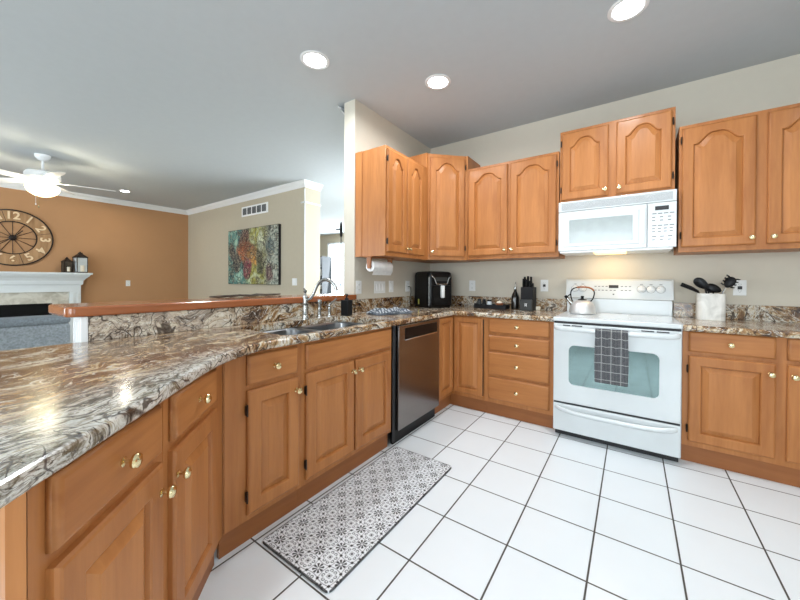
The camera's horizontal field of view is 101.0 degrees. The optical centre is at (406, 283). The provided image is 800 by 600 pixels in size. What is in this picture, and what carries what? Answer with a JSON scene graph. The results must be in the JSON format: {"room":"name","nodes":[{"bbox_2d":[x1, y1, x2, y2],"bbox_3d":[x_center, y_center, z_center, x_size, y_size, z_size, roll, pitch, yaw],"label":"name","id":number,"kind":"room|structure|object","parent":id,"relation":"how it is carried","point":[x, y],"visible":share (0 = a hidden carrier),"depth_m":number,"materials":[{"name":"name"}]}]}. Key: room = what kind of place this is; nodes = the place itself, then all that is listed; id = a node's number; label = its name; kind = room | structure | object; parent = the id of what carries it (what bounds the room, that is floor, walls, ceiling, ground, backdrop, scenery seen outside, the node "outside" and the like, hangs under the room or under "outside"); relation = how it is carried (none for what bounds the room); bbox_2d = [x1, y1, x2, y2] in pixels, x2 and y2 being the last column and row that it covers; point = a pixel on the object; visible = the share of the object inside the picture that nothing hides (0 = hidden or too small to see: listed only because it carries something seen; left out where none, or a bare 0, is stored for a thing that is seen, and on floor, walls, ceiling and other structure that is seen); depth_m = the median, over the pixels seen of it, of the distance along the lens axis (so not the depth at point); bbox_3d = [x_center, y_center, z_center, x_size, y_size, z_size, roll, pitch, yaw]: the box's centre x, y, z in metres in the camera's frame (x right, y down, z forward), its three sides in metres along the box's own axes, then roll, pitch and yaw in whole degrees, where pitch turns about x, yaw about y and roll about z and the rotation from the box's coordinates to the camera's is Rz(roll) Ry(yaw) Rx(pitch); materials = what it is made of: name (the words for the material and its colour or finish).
{"room":"kitchen","nodes":[
{"label":"kitchen","id":0,"kind":"room"},
{"bbox_2d":[0,187,187,302],"bbox_3d":[-6.833,-0.275,5.167,0.112,2.780,6.700,1,0,34],"label":"wall","id":1,"kind":"structure","parent":0,"point":[148,248],"depth_m":6.51,"materials":[{"name":"orange paint"}]},
{"bbox_2d":[0,209,53,265],"bbox_3d":[-6.527,-0.758,5.467,0.037,0.936,0.936,1,0,34],"label":"wall clock","id":2,"kind":"object","parent":1,"relation":"attached to","point":[44,239],"visible":1,"depth_m":5.60,"materials":[{"name":"brown wood"}]},
{"bbox_2d":[0,179,322,214],"bbox_3d":[-5.028,-1.600,3.929,4.244,0.095,6.710,1,0,34],"label":"trim","id":3,"kind":"structure","parent":1,"relation":"attached to","point":[302,183],"depth_m":6.21,"materials":[{"name":"white paint"}]},
{"bbox_2d":[188,187,319,298],"bbox_3d":[-3.255,-0.267,6.598,4.168,2.780,0.310,1,0,34],"label":"wall","id":4,"kind":"structure","parent":0,"point":[208,230],"depth_m":6.02,"materials":[{"name":"beige paint"}]},
{"bbox_2d":[228,224,280,284],"bbox_3d":[-2.838,-0.501,6.091,1.650,1.040,0.048,1,0,34],"label":"painting","id":5,"kind":"object","parent":4,"relation":"attached to","point":[254,254],"visible":1,"depth_m":6.00,"materials":[{"name":"multicoloured fabric"}]},
{"bbox_2d":[242,202,267,216],"bbox_3d":[-2.804,-1.358,6.087,0.855,0.185,0.016,1,0,34],"label":"air vent","id":6,"kind":"object","parent":4,"relation":"in","point":[260,208],"visible":1,"depth_m":6.06,"materials":[{"name":"white paint"}]},
{"bbox_2d":[292,278,296,285],"bbox_3d":[-1.841,-0.023,5.434,0.120,0.120,0.009,1,0,34],"label":"light switch","id":7,"kind":"object","parent":4,"relation":"attached to","point":[294,280],"visible":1,"depth_m":5.43,"materials":[{"name":"white plastic"}]},
{"bbox_2d":[304,189,304,287],"bbox_3d":[-1.631,-0.189,5.291,0.019,2.660,0.006,1,0,34],"label":"trim","id":8,"kind":"structure","parent":4,"relation":"attached to","point":[304,189],"depth_m":5.28,"materials":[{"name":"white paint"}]},
{"bbox_2d":[300,201,320,205],"bbox_3d":[-1.569,-1.305,5.435,0.112,0.020,0.332,1,0,34],"label":"trim","id":9,"kind":"structure","parent":4,"relation":"attached to","point":[303,201],"depth_m":5.36,"materials":[{"name":"white paint"}]},
{"bbox_2d":[320,233,343,256],"bbox_3d":[-0.888,-0.280,10.303,9.100,2.780,0.100,1,0,34],"label":"wall","id":10,"kind":"structure","parent":0,"point":[325,239],"depth_m":11.54,"materials":[{"name":"beige paint"}]},
{"bbox_2d":[327,242,343,293],"bbox_3d":[-1.753,-0.373,10.897,2.400,2.050,0.060,1,0,34],"label":"window","id":11,"kind":"structure","parent":10,"relation":"in","point":[333,249],"depth_m":11.33,"materials":[{"name":"white glass"}]},
{"bbox_2d":[344,99,430,298],"bbox_3d":[-0.137,-0.229,3.474,0.130,2.780,1.310,1,0,34],"label":"wall","id":12,"kind":"structure","parent":0,"point":[364,129],"depth_m":2.99,"materials":[{"name":"beige paint"}]},
{"bbox_2d":[88,300,354,340],"bbox_3d":[-0.937,0.202,2.182,0.019,0.111,1.719,1,0,34],"label":"backsplash","id":13,"kind":"structure","parent":12,"relation":"attached to","point":[104,327],"depth_m":1.81,"materials":[{"name":"brown stone"}]},
{"bbox_2d":[356,281,361,293],"bbox_3d":[-0.422,0.035,2.940,0.009,0.116,0.072,1,0,34],"label":"wall outlet","id":14,"kind":"object","parent":12,"relation":"attached to","point":[358,283],"visible":1,"depth_m":2.94,"materials":[{"name":"white plastic"}]},
{"bbox_2d":[374,281,384,292],"bbox_3d":[-0.252,0.038,3.187,0.009,0.116,0.165,1,0,34],"label":"light switch","id":15,"kind":"object","parent":12,"relation":"attached to","point":[379,286],"visible":1,"depth_m":3.17,"materials":[{"name":"white plastic"}]},
{"bbox_2d":[355,296,414,311],"bbox_3d":[-0.084,0.196,3.424,0.019,0.113,1.292,1,0,34],"label":"backsplash","id":16,"kind":"structure","parent":12,"relation":"attached to","point":[361,305],"depth_m":3.21,"materials":[{"name":"brown stone"}]},
{"bbox_2d":[355,145,426,260],"bbox_3d":[-0.099,-0.687,3.061,0.388,0.913,0.665,1,0,34],"label":"upper cabinet","id":17,"kind":"object","parent":12,"relation":"attached to","point":[391,187],"visible":1,"depth_m":2.84,"materials":[{"name":"brown wood"}]},
{"bbox_2d":[366,256,393,268],"bbox_3d":[-0.232,-0.176,2.921,0.080,0.102,0.320,1,0,34],"label":"paper towel holder","id":18,"kind":"object","parent":17,"relation":"attached to","point":[369,258],"visible":0.72,"depth_m":2.80,"materials":[{"name":"brown wood"}]},
{"bbox_2d":[366,261,392,274],"bbox_3d":[-0.232,-0.133,2.921,0.096,0.124,0.264,1,0,34],"label":"paper towel roll","id":19,"kind":"object","parent":18,"relation":"hanging from","point":[378,267],"visible":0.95,"depth_m":2.87,"materials":[{"name":"white paper"}]},
{"bbox_2d":[389,281,393,291],"bbox_3d":[-0.149,0.032,3.337,0.009,0.116,0.072,1,0,34],"label":"light switch","id":20,"kind":"object","parent":12,"relation":"attached to","point":[391,283],"visible":1,"depth_m":3.33,"materials":[{"name":"white plastic"}]},
{"bbox_2d":[405,281,409,291],"bbox_3d":[0.017,0.031,3.579,0.009,0.116,0.072,1,0,34],"label":"wall outlet","id":21,"kind":"object","parent":12,"relation":"attached to","point":[407,288],"visible":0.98,"depth_m":3.57,"materials":[{"name":"white plastic"}]},
{"bbox_2d":[0,0,799,235],"bbox_3d":[-2.193,-1.687,4.584,13.600,0.100,11.200,1,0,34],"label":"ceiling","id":22,"kind":"structure","parent":0,"point":[178,104],"depth_m":2.52,"materials":[{"name":"white paint"}]},
{"bbox_2d":[0,153,111,207],"bbox_3d":[-4.628,-1.302,4.220,1.307,0.690,1.351,1,0,34],"label":"ceiling fan","id":23,"kind":"object","parent":22,"relation":"hanging from","point":[42,180],"visible":1,"depth_m":4.16,"materials":[{"name":"white paint"}]},
{"bbox_2d":[300,50,329,69],"bbox_3d":[-0.658,-1.606,2.382,0.206,0.016,0.206,1,0,34],"label":"recessed light","id":24,"kind":"object","parent":22,"relation":"in","point":[313,59],"visible":1,"depth_m":2.37,"materials":[{"name":"white paint"}]},
{"bbox_2d":[425,74,450,89],"bbox_3d":[0.255,-1.603,2.636,0.206,0.016,0.206,1,0,34],"label":"recessed light","id":25,"kind":"object","parent":22,"relation":"in","point":[436,81],"visible":1,"depth_m":2.62,"materials":[{"name":"white paint"}]},
{"bbox_2d":[607,0,649,21],"bbox_3d":[1.290,-1.593,1.916,0.206,0.016,0.206,1,0,34],"label":"recessed light","id":26,"kind":"object","parent":22,"relation":"in","point":[622,10],"visible":1,"depth_m":1.92,"materials":[{"name":"white paint"}]},
{"bbox_2d":[198,404,799,599],"bbox_3d":[0.192,1.211,0.166,4.420,0.050,6.400,1,0,34],"label":"floor","id":27,"kind":"structure","parent":0,"point":[522,510],"depth_m":1.55,"materials":[{"name":"white tile"}]},
{"bbox_2d":[0,492,26,599],"bbox_3d":[-1.107,0.742,0.859,1.186,0.865,0.022,1,0,34],"label":"end panel","id":28,"kind":"object","parent":27,"relation":"on","point":[13,548],"visible":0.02,"depth_m":0.52,"materials":[{"name":"brown wood"}]},
{"bbox_2d":[26,402,176,599],"bbox_3d":[-0.788,0.745,0.704,0.395,0.865,0.400,0,0,-11],"label":"base cabinet","id":29,"kind":"object","parent":27,"relation":"on","point":[94,526],"visible":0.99,"depth_m":0.68,"materials":[{"name":"brown wood"}]},
{"bbox_2d":[163,365,221,599],"bbox_3d":[-0.867,0.741,1.126,0.395,0.865,0.455,0,0,-11],"label":"base cabinet","id":30,"kind":"object","parent":27,"relation":"on","point":[192,416],"visible":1,"depth_m":1.07,"materials":[{"name":"brown wood"}]},
{"bbox_2d":[217,343,302,558],"bbox_3d":[-0.863,0.737,1.684,0.615,0.866,0.396,1,0,34],"label":"base cabinet","id":31,"kind":"object","parent":27,"relation":"on","point":[262,390],"visible":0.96,"depth_m":1.50,"materials":[{"name":"brown wood"}]},
{"bbox_2d":[297,327,390,506],"bbox_3d":[-0.533,0.736,2.165,0.615,0.865,0.768,1,0,34],"label":"base cabinet","id":32,"kind":"object","parent":27,"relation":"on","point":[346,379],"visible":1,"depth_m":1.93,"materials":[{"name":"brown wood"}]},
{"bbox_2d":[263,447,450,592],"bbox_3d":[-0.181,1.167,1.792,0.444,0.009,1.040,1,0,34],"label":"kitchen mat","id":33,"kind":"object","parent":27,"relation":"on","point":[325,542],"visible":1,"depth_m":1.64,"materials":[{"name":"fabric"}]},
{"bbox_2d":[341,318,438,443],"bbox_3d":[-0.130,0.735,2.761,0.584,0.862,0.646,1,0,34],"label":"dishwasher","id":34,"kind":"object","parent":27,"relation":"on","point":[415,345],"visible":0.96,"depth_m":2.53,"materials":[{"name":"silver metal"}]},
{"bbox_2d":[435,315,485,413],"bbox_3d":[0.413,0.733,3.339,0.925,0.865,0.896,1,0,34],"label":"base cabinet","id":35,"kind":"object","parent":27,"relation":"on","point":[461,338],"visible":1,"depth_m":3.01,"materials":[{"name":"brown wood"}]},
{"bbox_2d":[0,305,565,508],"bbox_3d":[-0.066,0.282,2.138,1.508,0.040,3.434,1,0,34],"label":"countertop","id":36,"kind":"structure","parent":35,"relation":"on","point":[59,402],"depth_m":0.95,"materials":[{"name":"brown stone"}]},
{"bbox_2d":[263,322,361,334],"bbox_3d":[-0.557,0.393,2.115,0.478,0.183,0.828,1,0,34],"label":"sink","id":37,"kind":"object","parent":36,"relation":"in","point":[325,326],"visible":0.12,"depth_m":2.31,"materials":[{"name":"metal"}]},
{"bbox_2d":[316,299,321,317],"bbox_3d":[-0.649,0.188,2.469,0.044,0.137,0.044,1,0,34],"label":"sprayer","id":38,"kind":"object","parent":36,"relation":"on","point":[319,301],"visible":1,"depth_m":2.46,"materials":[{"name":"silver metal"}]},
{"bbox_2d":[301,278,337,319],"bbox_3d":[-0.611,0.111,2.337,0.284,0.294,0.056,0,0,12],"label":"kitchen faucet","id":39,"kind":"object","parent":36,"relation":"on","point":[306,299],"visible":1,"depth_m":2.34,"materials":[{"name":"silver metal"}]},
{"bbox_2d":[326,298,336,316],"bbox_3d":[-0.580,0.185,2.558,0.080,0.142,0.044,0,1,-45],"label":"handle","id":40,"kind":"object","parent":36,"relation":"on","point":[329,304],"visible":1,"depth_m":2.54,"materials":[{"name":"silver metal"}]},
{"bbox_2d":[341,294,351,315],"bbox_3d":[-0.471,0.170,2.613,0.068,0.173,0.068,0,0,23],"label":"soap dispenser","id":41,"kind":"object","parent":36,"relation":"on","point":[346,305],"visible":1,"depth_m":2.58,"materials":[{"name":"black plastic"}]},
{"bbox_2d":[366,307,411,315],"bbox_3d":[-0.146,0.229,2.778,0.364,0.052,0.234,0,0,-31],"label":"dish towel","id":42,"kind":"object","parent":36,"relation":"on","point":[395,310],"visible":1,"depth_m":2.72,"materials":[{"name":"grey fabric"}]},
{"bbox_2d":[415,271,451,307],"bbox_3d":[0.299,0.064,3.545,0.306,0.380,0.373,0,0,-28],"label":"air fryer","id":43,"kind":"object","parent":36,"relation":"on","point":[433,289],"visible":0.98,"depth_m":3.42,"materials":[{"name":"black plastic"}]},
{"bbox_2d":[432,285,450,304],"bbox_3d":[0.368,0.123,3.414,0.228,0.209,0.016,0,0,-28],"label":"basket","id":44,"kind":"object","parent":43,"relation":"on","point":[437,299],"depth_m":3.40,"materials":[{"name":"black plastic"}]},
{"bbox_2d":[474,303,509,309],"bbox_3d":[0.880,0.233,3.390,0.360,0.050,0.140,1,0,34],"label":"serving tray","id":45,"kind":"object","parent":36,"relation":"on","point":[485,306],"visible":0.95,"depth_m":3.33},
{"bbox_2d":[511,282,518,308],"bbox_3d":[1.099,0.122,3.318,0.078,0.276,0.078,1,0,34],"label":"bottle","id":46,"kind":"object","parent":36,"relation":"on","point":[515,297],"visible":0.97,"depth_m":3.29,"materials":[{"name":"black glass"}]},
{"bbox_2d":[520,287,535,310],"bbox_3d":[1.180,0.149,3.185,0.116,0.225,0.138,1,1,38],"label":"knife block","id":47,"kind":"object","parent":36,"relation":"on","point":[528,294],"visible":0.98,"depth_m":3.14,"materials":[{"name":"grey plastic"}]},
{"bbox_2d":[485,317,553,428],"bbox_3d":[1.100,0.738,3.013,0.575,0.866,0.655,1,0,34],"label":"base cabinet","id":48,"kind":"object","parent":27,"relation":"on","point":[519,354],"visible":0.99,"depth_m":2.76,"materials":[{"name":"brown wood"}]},
{"bbox_2d":[553,279,682,461],"bbox_3d":[1.631,0.571,2.588,0.774,1.212,0.749,1,0,34],"label":"electric range","id":49,"kind":"object","parent":27,"relation":"on","point":[644,416],"visible":0.92,"depth_m":2.37,"materials":[{"name":"white metal"}]},
{"bbox_2d":[564,286,595,314],"bbox_3d":[1.489,0.140,2.793,0.200,0.232,0.212,0,0,-32],"label":"kettle","id":50,"kind":"object","parent":49,"relation":"on","point":[582,306],"visible":1,"depth_m":2.73,"materials":[{"name":"metal"}]},
{"bbox_2d":[594,328,628,386],"bbox_3d":[1.425,0.510,2.290,0.202,0.378,0.043,1,0,34],"label":"hanging towel","id":51,"kind":"object","parent":49,"relation":"hanging from","point":[611,356],"visible":1,"depth_m":2.27,"materials":[{"name":"black fabric"}]},
{"bbox_2d":[553,311,682,328],"bbox_3d":[1.625,0.276,2.575,0.774,0.031,0.600,1,0,34],"label":"cooktop","id":52,"kind":"object","parent":49,"relation":"in","point":[624,321],"depth_m":2.39,"materials":[{"name":"white metal"}]},
{"bbox_2d":[680,329,799,487],"bbox_3d":[2.353,0.750,2.153,0.900,0.866,0.655,1,0,34],"label":"base cabinet","id":53,"kind":"object","parent":27,"relation":"on","point":[740,401],"visible":1,"depth_m":2.01,"materials":[{"name":"brown wood"}]},
{"bbox_2d":[674,317,799,338],"bbox_3d":[2.363,0.294,2.158,0.910,0.040,0.651,1,0,34],"label":"countertop","id":54,"kind":"structure","parent":53,"relation":"on","point":[738,327],"depth_m":2.09,"materials":[{"name":"brown stone"}]},
{"bbox_2d":[696,293,725,320],"bbox_3d":[2.274,0.174,2.463,0.160,0.196,0.124,1,0,34],"label":"utensil crock","id":55,"kind":"object","parent":54,"relation":"on","point":[710,306],"visible":0.96,"depth_m":2.42,"materials":[{"name":"white ceramic"}]},
{"bbox_2d":[680,283,699,292],"bbox_3d":[2.178,0.116,2.505,0.153,0.243,0.047,0,0,11],"label":"tongs","id":56,"kind":"object","parent":55,"relation":"in","point":[684,285],"visible":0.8,"depth_m":2.50,"materials":[{"name":"black plastic"}]},
{"bbox_2d":[693,277,708,293],"bbox_3d":[2.227,0.097,2.489,0.087,0.282,0.032,1,1,45],"label":"slotted spoon","id":57,"kind":"object","parent":55,"relation":"in","point":[699,282],"visible":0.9,"depth_m":2.48,"materials":[{"name":"black plastic"}]},
{"bbox_2d":[706,283,721,293],"bbox_3d":[2.290,0.120,2.454,0.089,0.237,0.030,1,0,34],"label":"ladle","id":58,"kind":"object","parent":55,"relation":"in","point":[713,288],"visible":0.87,"depth_m":2.45,"materials":[{"name":"black plastic"}]},
{"bbox_2d":[721,275,740,293],"bbox_3d":[2.353,0.087,2.398,0.112,0.304,0.044,1,0,34],"label":"server","id":59,"kind":"object","parent":55,"relation":"in","point":[729,282],"visible":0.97,"depth_m":2.40,"materials":[{"name":"black plastic"}]},
{"bbox_2d":[430,54,799,316],"bbox_3d":[2.040,-0.213,2.846,4.430,2.780,0.120,1,0,34],"label":"wall","id":60,"kind":"structure","parent":0,"point":[773,278],"depth_m":2.71,"materials":[{"name":"beige paint"}]},
{"bbox_2d":[409,153,479,262],"bbox_3d":[0.371,-0.764,3.529,0.631,1.055,0.635,1,0,34],"label":"upper cabinet","id":61,"kind":"object","parent":60,"relation":"attached to","point":[447,175],"visible":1,"depth_m":3.30,"materials":[{"name":"brown wood"}]},
{"bbox_2d":[469,280,474,290],"bbox_3d":[0.736,0.026,3.665,0.072,0.116,0.009,1,0,34],"label":"wall outlet","id":62,"kind":"object","parent":60,"relation":"attached to","point":[471,282],"visible":1,"depth_m":3.66,"materials":[{"name":"white plastic"}]},
{"bbox_2d":[451,295,566,310],"bbox_3d":[0.901,0.201,3.544,1.507,0.113,0.020,1,0,34],"label":"backsplash","id":63,"kind":"structure","parent":60,"relation":"attached to","point":[544,303],"depth_m":3.43,"materials":[{"name":"brown stone"}]},
{"bbox_2d":[468,151,564,260],"bbox_3d":[1.054,-0.692,3.212,0.850,0.913,0.388,1,0,34],"label":"upper cabinet","id":64,"kind":"object","parent":60,"relation":"attached to","point":[513,206],"visible":0.98,"depth_m":3.05,"materials":[{"name":"brown wood"}]},
{"bbox_2d":[540,280,547,291],"bbox_3d":[1.359,0.023,3.237,0.072,0.116,0.010,1,0,34],"label":"wall outlet","id":65,"kind":"object","parent":60,"relation":"attached to","point":[544,283],"visible":1,"depth_m":3.23,"materials":[{"name":"white plastic"}]},
{"bbox_2d":[560,107,675,202],"bbox_3d":[1.731,-0.992,2.746,0.775,0.612,0.388,1,0,34],"label":"upper cabinet","id":66,"kind":"object","parent":60,"relation":"attached to","point":[634,154],"visible":0.95,"depth_m":2.59,"materials":[{"name":"brown wood"}]},
{"bbox_2d":[558,189,676,255],"bbox_3d":[1.723,-0.462,2.735,0.780,0.437,0.402,1,0,34],"label":"microwave","id":67,"kind":"object","parent":66,"relation":"attached to","point":[639,223],"visible":1,"depth_m":2.56,"materials":[{"name":"white plastic"}]},
{"bbox_2d":[673,103,799,254],"bbox_3d":[2.429,-0.678,2.267,0.880,0.913,0.388,1,0,34],"label":"upper cabinet","id":68,"kind":"object","parent":60,"relation":"attached to","point":[737,178],"visible":0.99,"depth_m":2.21,"materials":[{"name":"brown wood"}]},
{"bbox_2d":[673,303,799,322],"bbox_3d":[2.543,0.217,2.417,0.908,0.113,0.020,1,0,34],"label":"backsplash","id":69,"kind":"structure","parent":60,"relation":"attached to","point":[791,314],"depth_m":2.41,"materials":[{"name":"brown stone"}]},
{"bbox_2d":[733,280,746,295],"bbox_3d":[2.491,0.034,2.459,0.072,0.116,0.010,1,0,34],"label":"wall outlet","id":70,"kind":"object","parent":60,"relation":"attached to","point":[740,289],"visible":0.92,"depth_m":2.45,"materials":[{"name":"white plastic"}]},
{"bbox_3d":[-2.999,1.160,5.147,6.480,0.050,11.000,1,0,34],"label":"floor","id":71,"kind":"structure","parent":0,"visible":0},
{"bbox_2d":[0,315,70,350],"bbox_3d":[-4.668,0.742,2.913,1.150,0.800,2.230,1,0,34],"label":"sofa","id":72,"kind":"object","parent":71,"relation":"on","point":[20,332],"visible":0.33,"depth_m":3.30,"materials":[{"name":"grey fabric"}]},
{"bbox_2d":[0,271,92,342],"bbox_3d":[-6.362,0.463,5.367,0.449,1.305,1.860,1,0,34],"label":"fireplace","id":73,"kind":"object","parent":71,"relation":"on","point":[21,293],"visible":0.59,"depth_m":5.63,"materials":[{"name":"paint"}]},
{"bbox_2d":[0,271,92,274],"bbox_3d":[-6.441,-0.172,5.419,0.248,0.035,1.860,1,0,34],"label":"mantel shelf","id":74,"kind":"object","parent":73,"relation":"attached to","point":[1,272],"depth_m":5.58,"materials":[{"name":"paint"}]},
{"bbox_2d":[61,257,72,272],"bbox_3d":[-6.090,-0.333,5.919,0.128,0.280,0.122,0,0,23],"label":"lantern","id":75,"kind":"object","parent":73,"relation":"on","point":[66,264],"visible":0.97,"depth_m":5.89,"materials":[{"name":"metal"}]},
{"bbox_2d":[72,252,87,272],"bbox_3d":[-5.992,-0.389,6.060,0.172,0.392,0.164,0,0,23],"label":"lantern","id":76,"kind":"object","parent":73,"relation":"on","point":[80,261],"visible":0.92,"depth_m":6.01,"materials":[{"name":"metal"}]},
{"bbox_2d":[320,256,330,293],"bbox_3d":[-2.776,0.106,10.995,0.370,1.980,0.400,1,0,34],"label":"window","id":77,"kind":"structure","parent":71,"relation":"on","point":[325,262],"depth_m":10.87,"materials":[{"name":"glass"}]},
{"bbox_2d":[336,222,342,292],"bbox_3d":[-0.711,0.242,3.590,0.260,1.830,0.260,1,0,34],"label":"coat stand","id":78,"kind":"object","parent":71,"relation":"on","point":[341,228],"visible":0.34,"depth_m":3.58,"materials":[{"name":"black metal"}]},
{"bbox_3d":[-0.988,0.656,2.221,0.100,1.020,1.725,1,0,34],"label":"wall","id":79,"kind":"structure","parent":0,"visible":0},
{"bbox_2d":[73,317,87,342],"bbox_3d":[-1.475,0.658,1.491,0.122,1.020,0.029,1,0,34],"label":"trim","id":80,"kind":"structure","parent":79,"relation":"attached to","point":[80,324],"depth_m":1.46,"materials":[{"name":"white paint"}]},
{"bbox_2d":[48,293,356,317],"bbox_3d":[-1.012,0.121,2.314,0.325,0.045,2.015,1,0,34],"label":"bar","id":81,"kind":"object","parent":79,"relation":"on","point":[70,310],"visible":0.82,"depth_m":1.76,"materials":[{"name":"brown wood"}]},
{"bbox_2d":[209,293,279,297],"bbox_3d":[-1.125,0.086,2.356,0.053,0.023,0.527,1,0,34],"label":"garland","id":82,"kind":"object","parent":81,"relation":"on","point":[256,294],"visible":1,"depth_m":2.33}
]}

